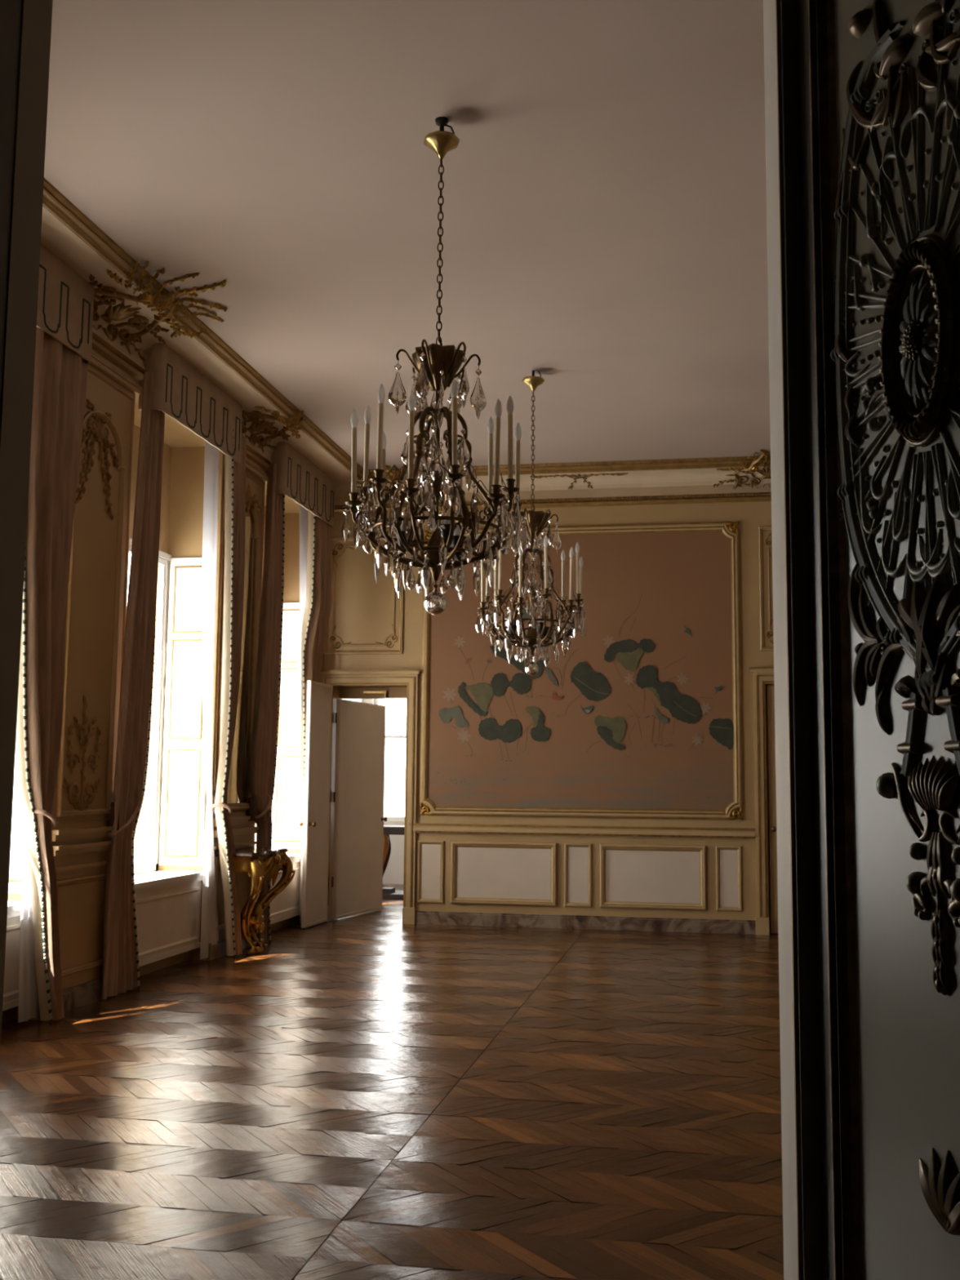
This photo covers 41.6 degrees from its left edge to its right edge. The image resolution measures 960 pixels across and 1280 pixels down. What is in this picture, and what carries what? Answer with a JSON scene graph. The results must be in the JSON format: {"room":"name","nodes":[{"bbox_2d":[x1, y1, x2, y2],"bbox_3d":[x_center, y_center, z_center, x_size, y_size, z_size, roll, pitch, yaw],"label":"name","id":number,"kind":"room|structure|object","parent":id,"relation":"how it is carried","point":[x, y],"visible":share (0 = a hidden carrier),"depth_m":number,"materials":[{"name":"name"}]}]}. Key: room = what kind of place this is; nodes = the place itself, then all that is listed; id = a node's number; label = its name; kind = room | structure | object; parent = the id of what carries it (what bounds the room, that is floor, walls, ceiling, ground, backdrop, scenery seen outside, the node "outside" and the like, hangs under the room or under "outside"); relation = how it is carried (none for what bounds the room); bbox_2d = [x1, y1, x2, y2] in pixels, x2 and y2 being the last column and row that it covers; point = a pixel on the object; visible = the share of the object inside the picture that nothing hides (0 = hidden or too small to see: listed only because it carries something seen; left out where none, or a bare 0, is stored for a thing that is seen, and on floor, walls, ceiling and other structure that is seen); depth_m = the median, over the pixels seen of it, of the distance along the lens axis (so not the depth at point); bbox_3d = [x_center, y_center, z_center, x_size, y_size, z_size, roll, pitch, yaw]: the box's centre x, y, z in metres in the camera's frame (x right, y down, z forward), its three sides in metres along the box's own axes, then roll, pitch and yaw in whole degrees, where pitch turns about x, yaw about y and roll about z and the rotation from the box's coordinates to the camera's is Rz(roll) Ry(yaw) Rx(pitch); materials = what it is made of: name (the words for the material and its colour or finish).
{"room":"historic interior","nodes":[
{"label":"historic interior","id":0,"kind":"room"},
{"bbox_2d":[1,348,324,1023],"bbox_3d":[-2.987,0.019,8.591,0.720,4.800,10.550,-1,-6,10],"label":"wall","id":1,"kind":"structure","parent":0,"point":[81,906],"depth_m":8.80,"materials":[{"name":"beige paint"}]},
{"bbox_2d":[2,756,22,1010],"bbox_3d":[-3.135,0.514,7.217,0.505,3.290,1.700,-1,-6,10],"label":"window","id":2,"kind":"structure","parent":1,"relation":"in","point":[11,988],"depth_m":7.71,"materials":[{"name":"white paint"}]},
{"bbox_2d":[8,756,22,893],"bbox_3d":[-2.958,0.292,8.057,0.380,2.600,0.038,-1,-6,10],"label":"sash","id":3,"kind":"object","parent":2,"relation":"attached to","point":[15,856],"depth_m":7.93,"materials":[{"name":"white paint"}]},
{"bbox_2d":[17,800,38,1022],"bbox_3d":[-2.749,0.092,7.734,0.024,4.410,0.580,-1,-6,10],"label":"sheer curtain","id":4,"kind":"object","parent":1,"relation":"hanging from","point":[28,1006],"visible":0.29,"depth_m":7.65,"materials":[{"name":"white fabric"}]},
{"bbox_2d":[15,326,87,1022],"bbox_3d":[-2.665,0.098,7.748,0.204,4.457,0.769,-1,-6,10],"label":"window curtain","id":5,"kind":"object","parent":1,"relation":"hanging from","point":[60,374],"visible":0.66,"depth_m":7.70,"materials":[{"name":"beige fabric"}]},
{"bbox_2d":[36,244,93,364],"bbox_3d":[-2.751,-2.149,7.494,0.176,0.509,1.680,-1,-6,10],"label":"valance","id":6,"kind":"object","parent":1,"relation":"in","point":[65,300],"depth_m":7.90,"materials":[{"name":"fabric"}]},
{"bbox_2d":[62,694,101,810],"bbox_3d":[-2.632,0.753,8.411,0.019,0.776,0.528,-1,-6,10],"label":"ornament","id":7,"kind":"object","parent":1,"relation":"attached to","point":[81,803],"visible":1,"depth_m":8.40,"materials":[{"name":"gold metal"}]},
{"bbox_2d":[75,398,119,519],"bbox_3d":[-2.608,-1.237,8.633,0.028,0.742,0.626,-1,-6,10],"label":"garland","id":8,"kind":"object","parent":1,"relation":"attached to","point":[96,428],"visible":0.95,"depth_m":8.63},
{"bbox_2d":[101,371,164,999],"bbox_3d":[-2.474,0.244,9.052,0.180,4.457,0.637,0,-6,6],"label":"window curtain","id":9,"kind":"object","parent":1,"relation":"hanging from","point":[120,970],"visible":0.94,"depth_m":8.99,"materials":[{"name":"beige fabric"}]},
{"bbox_2d":[36,933,253,1020],"bbox_3d":[-2.637,2.333,8.267,0.035,0.135,10.550,-1,-6,10],"label":"baseboard","id":10,"kind":"structure","parent":1,"relation":"attached to","point":[85,993],"depth_m":8.41,"materials":[{"name":"stone"}]},
{"bbox_2d":[88,261,227,361],"bbox_3d":[-2.140,-2.218,8.651,0.971,0.316,1.467,-1,-6,10],"label":"ceiling ornament","id":11,"kind":"object","parent":1,"relation":"attached to","point":[120,312],"visible":0.88,"depth_m":8.67,"materials":[{"name":"gold metal"}]},
{"bbox_2d":[50,351,269,977],"bbox_3d":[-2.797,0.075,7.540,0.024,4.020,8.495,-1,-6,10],"label":"trim","id":12,"kind":"structure","parent":1,"relation":"attached to","point":[60,813],"depth_m":8.84,"materials":[{"name":"paint"}]},
{"bbox_2d":[128,537,205,966],"bbox_3d":[-2.658,0.811,9.848,0.505,3.290,1.700,-1,-6,10],"label":"window","id":13,"kind":"structure","parent":1,"relation":"in","point":[168,903],"depth_m":10.61,"materials":[{"name":"white paint"}]},
{"bbox_2d":[159,557,205,866],"bbox_3d":[-2.482,0.589,10.688,0.380,2.600,0.038,-1,-6,10],"label":"sash","id":14,"kind":"object","parent":13,"relation":"attached to","point":[182,832],"depth_m":10.67,"materials":[{"name":"white paint"}]},
{"bbox_2d":[137,342,242,465],"bbox_3d":[-2.275,-1.852,10.124,0.176,0.509,1.680,-1,-6,10],"label":"valance","id":15,"kind":"object","parent":1,"relation":"in","point":[180,391],"depth_m":9.88,"materials":[{"name":"fabric"}]},
{"bbox_2d":[210,430,246,957],"bbox_3d":[-2.127,0.439,10.756,0.200,4.462,0.611,0,-6,6],"label":"window curtain","id":16,"kind":"object","parent":15,"relation":"hanging from","point":[234,473],"visible":0.99,"depth_m":10.66,"materials":[{"name":"beige fabric"}]},
{"bbox_2d":[40,177,363,487],"bbox_3d":[-2.371,-2.167,8.736,0.525,0.410,10.570,-1,-6,10],"label":"crown molding","id":17,"kind":"structure","parent":1,"relation":"attached to","point":[67,233],"depth_m":9.21,"materials":[{"name":"gold paint"}]},
{"bbox_2d":[200,440,219,959],"bbox_3d":[-2.234,0.413,10.581,0.025,4.410,0.680,-1,-6,10],"label":"sheer curtain","id":18,"kind":"object","parent":1,"relation":"hanging from","point":[209,921],"visible":0.95,"depth_m":10.49,"materials":[{"name":"white fabric"}]},
{"bbox_2d":[215,484,262,810],"bbox_3d":[-2.116,0.036,11.205,0.063,2.920,0.815,-1,-6,10],"label":"mirror","id":19,"kind":"object","parent":1,"relation":"attached to","point":[238,793],"visible":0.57,"depth_m":11.39,"materials":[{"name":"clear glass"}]},
{"bbox_2d":[246,462,284,943],"bbox_3d":[-1.986,0.544,11.702,0.178,4.465,0.575,-1,-7,14],"label":"window curtain","id":20,"kind":"object","parent":1,"relation":"hanging from","point":[267,696],"visible":0.86,"depth_m":11.74,"materials":[{"name":"beige fabric"}]},
{"bbox_2d":[241,406,303,453],"bbox_3d":[-1.841,-1.898,11.466,0.556,0.306,1.354,-1,-6,10],"label":"cartouche","id":21,"kind":"object","parent":1,"relation":"attached to","point":[291,423],"visible":0.9,"depth_m":11.43,"materials":[{"name":"gold metal"}]},
{"bbox_2d":[254,602,301,924],"bbox_3d":[-2.169,1.115,12.552,0.505,3.290,1.700,-1,-6,10],"label":"window","id":22,"kind":"structure","parent":1,"relation":"in","point":[286,833],"depth_m":13.33,"materials":[{"name":"white paint"}]},
{"bbox_2d":[271,602,301,848],"bbox_3d":[-1.992,0.893,13.393,0.380,2.600,0.038,-1,-6,10],"label":"sash","id":23,"kind":"object","parent":22,"relation":"attached to","point":[286,833],"depth_m":13.36,"materials":[{"name":"white paint"}]},
{"bbox_2d":[270,441,334,528],"bbox_3d":[-1.786,-1.548,12.829,0.176,0.509,1.680,-1,-6,10],"label":"valance","id":24,"kind":"object","parent":1,"relation":"in","point":[297,477],"depth_m":12.56,"materials":[{"name":"fabric"}]},
{"bbox_2d":[297,511,332,841],"bbox_3d":[-1.746,0.699,13.086,0.224,4.457,0.548,-1,-6,10],"label":"window curtain","id":25,"kind":"object","parent":24,"relation":"hanging from","point":[318,584],"visible":0.62,"depth_m":13.07,"materials":[{"name":"beige fabric"}]},
{"bbox_2d":[299,504,308,924],"bbox_3d":[-1.820,0.692,13.062,0.025,4.410,0.650,-1,-6,10],"label":"sheer curtain","id":26,"kind":"object","parent":1,"relation":"hanging from","point":[304,513],"visible":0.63,"depth_m":13.03,"materials":[{"name":"white fabric"}]},
{"bbox_2d":[298,680,333,928],"bbox_3d":[-1.689,1.687,13.138,0.176,2.488,0.671,-1,-6,13],"label":"door","id":27,"kind":"structure","parent":1,"relation":"in","point":[319,713],"depth_m":13.06,"materials":[{"name":"paint"}]},
{"bbox_2d":[342,698,404,884],"bbox_3d":[0.814,1.418,15.884,6.350,3.700,4.730,-1,-6,10],"label":"wall","id":28,"kind":"structure","parent":0,"point":[393,873],"depth_m":18.27,"materials":[{"name":"white paint"}]},
{"bbox_2d":[373,698,405,821],"bbox_3d":[-0.825,1.440,18.494,1.500,2.400,0.060,-1,-6,10],"label":"window","id":29,"kind":"structure","parent":28,"relation":"in","point":[375,700],"depth_m":18.53,"materials":[{"name":"white paint"}]},
{"bbox_2d":[0,884,783,1279],"bbox_3d":[-0.110,2.395,7.725,7.400,0.061,20.800,-1,-6,10],"label":"floor","id":30,"kind":"structure","parent":0,"point":[371,1095],"depth_m":5.71,"materials":[{"name":"brown wood"}]},
{"bbox_2d":[215,846,295,954],"bbox_3d":[-1.943,2.282,10.976,0.419,0.908,0.940,-1,-6,10],"label":"console table","id":31,"kind":"object","parent":30,"relation":"on","point":[258,862],"visible":1,"depth_m":10.87,"materials":[{"name":"gold metal"}]},
{"bbox_2d":[382,825,404,899],"bbox_3d":[-1.083,2.853,16.285,0.845,0.900,0.600,-1,-6,10],"label":"writing desk","id":32,"kind":"object","parent":30,"relation":"on","point":[388,892],"visible":0.17,"depth_m":16.09,"materials":[{"name":"brown wood"}]},
{"bbox_2d":[44,0,770,469],"bbox_3d":[-0.010,-2.502,8.284,6.900,0.200,11.350,-1,-6,10],"label":"ceiling","id":33,"kind":"structure","parent":0,"point":[604,237],"depth_m":7.13,"materials":[{"name":"paint"}]},
{"bbox_2d":[341,116,527,614],"bbox_3d":[-0.204,-1.372,6.226,0.843,2.504,0.910,-1,-6,10],"label":"chandelier","id":34,"kind":"object","parent":33,"relation":"hanging from","point":[437,366],"visible":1,"depth_m":6.07,"materials":[{"name":"black metal"}]},
{"bbox_2d":[475,370,586,675],"bbox_3d":[0.420,-0.966,10.106,0.843,2.504,0.910,-1,-6,10],"label":"chandelier","id":35,"kind":"object","parent":33,"relation":"hanging from","point":[535,521],"visible":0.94,"depth_m":9.95,"materials":[{"name":"clear glass"}]},
{"bbox_2d":[324,501,773,932],"bbox_3d":[0.928,0.587,13.375,6.720,4.800,0.320,-1,-6,10],"label":"wall","id":36,"kind":"structure","parent":0,"point":[750,516],"depth_m":13.08,"materials":[{"name":"beige paint"}]},
{"bbox_2d":[331,698,387,919],"bbox_3d":[-1.347,1.876,14.176,0.176,2.348,1.281,-2,-7,19],"label":"door","id":37,"kind":"structure","parent":36,"relation":"in","point":[358,795],"depth_m":14.09,"materials":[{"name":"paint"}]},
{"bbox_2d":[363,690,387,697],"bbox_3d":[-1.142,0.595,13.786,0.260,0.075,0.052,-1,-6,10],"label":"door closer","id":38,"kind":"structure","parent":36,"relation":"in","point":[384,692],"depth_m":13.78,"materials":[{"name":"gold metal"}]},
{"bbox_2d":[346,464,448,497],"bbox_3d":[-0.918,-1.666,13.536,1.185,0.312,0.516,-1,-6,10],"label":"cartouche","id":39,"kind":"object","parent":36,"relation":"attached to","point":[398,471],"visible":0.32,"depth_m":13.63,"materials":[{"name":"gold metal"}]},
{"bbox_2d":[324,526,773,654],"bbox_3d":[1.040,-0.512,13.300,5.550,1.290,0.024,-1,-6,10],"label":"panels","id":40,"kind":"object","parent":36,"relation":"attached to","point":[366,616],"visible":0.41,"depth_m":13.70,"materials":[{"name":"paint"}]},
{"bbox_2d":[333,455,771,513],"bbox_3d":[1.102,-1.630,13.285,5.740,0.410,0.323,-1,-6,10],"label":"crown molding","id":41,"kind":"structure","parent":36,"relation":"attached to","point":[689,480],"depth_m":13.25,"materials":[{"name":"beige paint"}]},
{"bbox_2d":[529,472,628,489],"bbox_3d":[1.049,-1.671,13.330,1.040,0.120,0.217,-1,-6,10],"label":"garland","id":42,"kind":"object","parent":36,"relation":"attached to","point":[578,476],"visible":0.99,"depth_m":13.31},
{"bbox_2d":[417,840,742,911],"bbox_3d":[0.985,2.412,12.977,3.335,0.645,0.030,-1,-6,10],"label":"panels","id":43,"kind":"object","parent":36,"relation":"attached to","point":[632,876],"depth_m":12.98,"materials":[{"name":"paint"}]},
{"bbox_2d":[419,520,742,820],"bbox_3d":[1.021,0.310,13.201,3.350,3.073,0.049,-1,-6,10],"label":"picture frame","id":44,"kind":"object","parent":36,"relation":"attached to","point":[726,527],"visible":0.85,"depth_m":13.09,"materials":[{"name":"paint"}]},
{"bbox_2d":[428,530,733,809],"bbox_3d":[1.022,0.310,13.210,3.180,2.885,0.027,-1,-6,10],"label":"painting","id":45,"kind":"object","parent":36,"relation":"attached to","point":[637,713],"visible":0.98,"depth_m":13.16,"materials":[{"name":"paint"}]},
{"bbox_2d":[408,822,755,838],"bbox_3d":[1.010,1.962,13.016,3.560,0.100,0.050,-1,-6,10],"label":"trim","id":46,"kind":"structure","parent":36,"relation":"attached to","point":[536,829],"depth_m":12.98,"materials":[{"name":"paint"}]},
{"bbox_2d":[414,911,755,934],"bbox_3d":[1.007,2.884,12.920,3.560,0.135,0.035,-1,-6,10],"label":"baseboard","id":47,"kind":"structure","parent":36,"relation":"attached to","point":[429,917],"depth_m":12.89,"materials":[{"name":"stone"}]},
{"bbox_2d":[713,449,770,489],"bbox_3d":[2.954,-1.708,12.816,1.185,0.315,0.562,-1,-6,10],"label":"cartouche","id":48,"kind":"object","parent":36,"relation":"attached to","point":[766,473],"visible":0.46,"depth_m":12.98,"materials":[{"name":"gold metal"}]},
{"bbox_2d":[766,684,777,933],"bbox_3d":[3.309,1.688,12.668,0.805,2.480,0.118,-1,-6,10],"label":"door","id":49,"kind":"structure","parent":36,"relation":"in","point":[771,690],"depth_m":12.74,"materials":[{"name":"beige paint"}]},
{"bbox_3d":[-0.998,-0.618,2.679,6.900,4.800,0.450,-1,-6,10],"label":"wall","id":50,"kind":"structure","parent":0,"visible":0},
{"bbox_2d":[0,0,823,1279],"bbox_3d":[-0.274,0.071,2.481,1.922,3.400,0.528,-1,-6,10],"label":"doorway","id":51,"kind":"structure","parent":50,"relation":"in","point":[25,25],"depth_m":2.36,"materials":[{"name":"paint"}]},
{"bbox_2d":[798,0,959,1279],"bbox_3d":[0.622,0.010,1.716,0.074,3.350,0.700,2,-6,-11],"label":"door","id":52,"kind":"structure","parent":51,"relation":"attached to","point":[880,79],"depth_m":1.84,"materials":[{"name":"grey paint"}]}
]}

